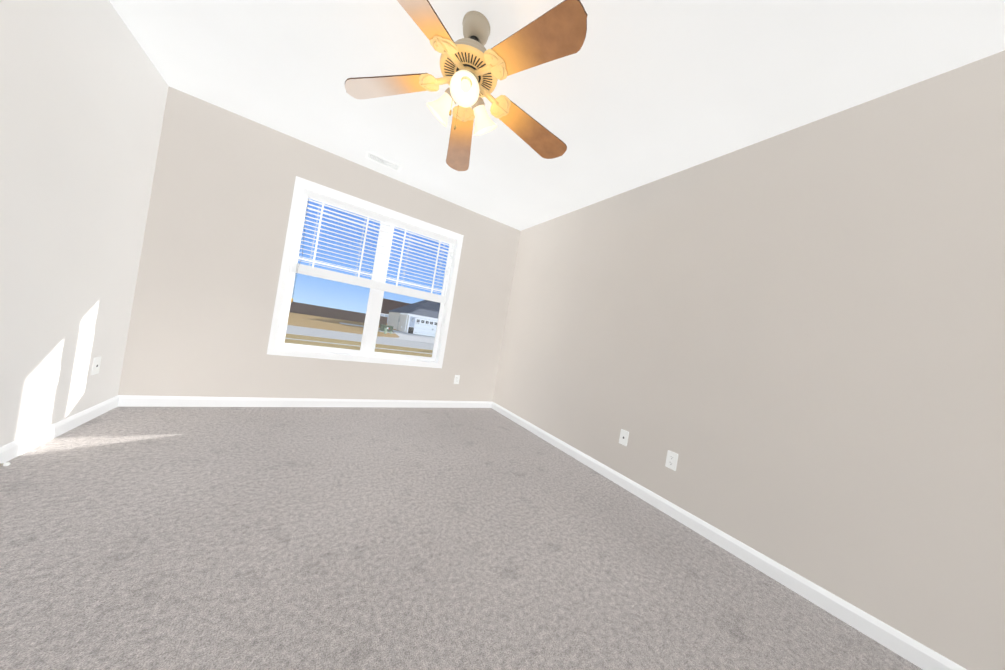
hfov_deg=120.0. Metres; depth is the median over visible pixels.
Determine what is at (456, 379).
outlet
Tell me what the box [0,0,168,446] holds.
wall
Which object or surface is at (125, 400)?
baseboard
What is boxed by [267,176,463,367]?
window
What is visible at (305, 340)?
lawn
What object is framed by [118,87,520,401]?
wall
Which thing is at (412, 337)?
driveway
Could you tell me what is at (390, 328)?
transformer
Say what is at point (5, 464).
door stop
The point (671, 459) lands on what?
outlet
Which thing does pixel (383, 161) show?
ceiling vent
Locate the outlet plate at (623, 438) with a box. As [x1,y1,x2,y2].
[619,429,628,445]
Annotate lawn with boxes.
[284,307,431,356]
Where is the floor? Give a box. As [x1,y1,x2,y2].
[0,407,921,669]
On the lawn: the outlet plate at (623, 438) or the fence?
the fence
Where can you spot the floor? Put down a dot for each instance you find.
(259, 538)
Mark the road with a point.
(305, 331)
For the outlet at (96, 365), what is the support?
attached to the wall at (84, 86)
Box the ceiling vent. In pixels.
[365,151,402,171]
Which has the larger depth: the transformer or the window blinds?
the transformer
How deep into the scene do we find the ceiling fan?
1.33 m
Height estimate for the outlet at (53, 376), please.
0.115 m
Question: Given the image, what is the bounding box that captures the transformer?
[378,324,393,333]
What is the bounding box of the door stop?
[0,462,10,465]
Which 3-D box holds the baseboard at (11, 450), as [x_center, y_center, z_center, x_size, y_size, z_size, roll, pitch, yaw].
[-2.469,0.565,1.498,0.014,0.083,1.549,9,0,-32]
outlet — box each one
[47,365,60,387]
[91,356,100,374]
[454,375,459,383]
[665,450,677,470]
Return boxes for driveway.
[339,322,434,342]
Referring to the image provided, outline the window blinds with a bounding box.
[291,188,456,323]
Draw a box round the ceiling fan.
[345,0,587,170]
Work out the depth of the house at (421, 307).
40.70 m
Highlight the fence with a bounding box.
[289,302,386,324]
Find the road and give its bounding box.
[286,325,433,349]
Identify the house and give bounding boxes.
[380,299,409,321]
[387,300,439,336]
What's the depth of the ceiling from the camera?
1.61 m
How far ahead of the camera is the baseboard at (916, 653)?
1.46 m
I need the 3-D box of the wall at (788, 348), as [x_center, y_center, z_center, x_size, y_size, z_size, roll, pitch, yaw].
[1.257,-0.015,2.181,0.180,2.440,4.660,9,0,-32]
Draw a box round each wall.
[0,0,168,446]
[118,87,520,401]
[492,50,1004,669]
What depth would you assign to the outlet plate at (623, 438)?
2.27 m
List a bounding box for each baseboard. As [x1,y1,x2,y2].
[0,395,119,462]
[120,395,491,407]
[492,402,966,669]
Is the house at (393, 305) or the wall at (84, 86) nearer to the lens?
the wall at (84, 86)
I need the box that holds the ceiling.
[109,0,1004,230]

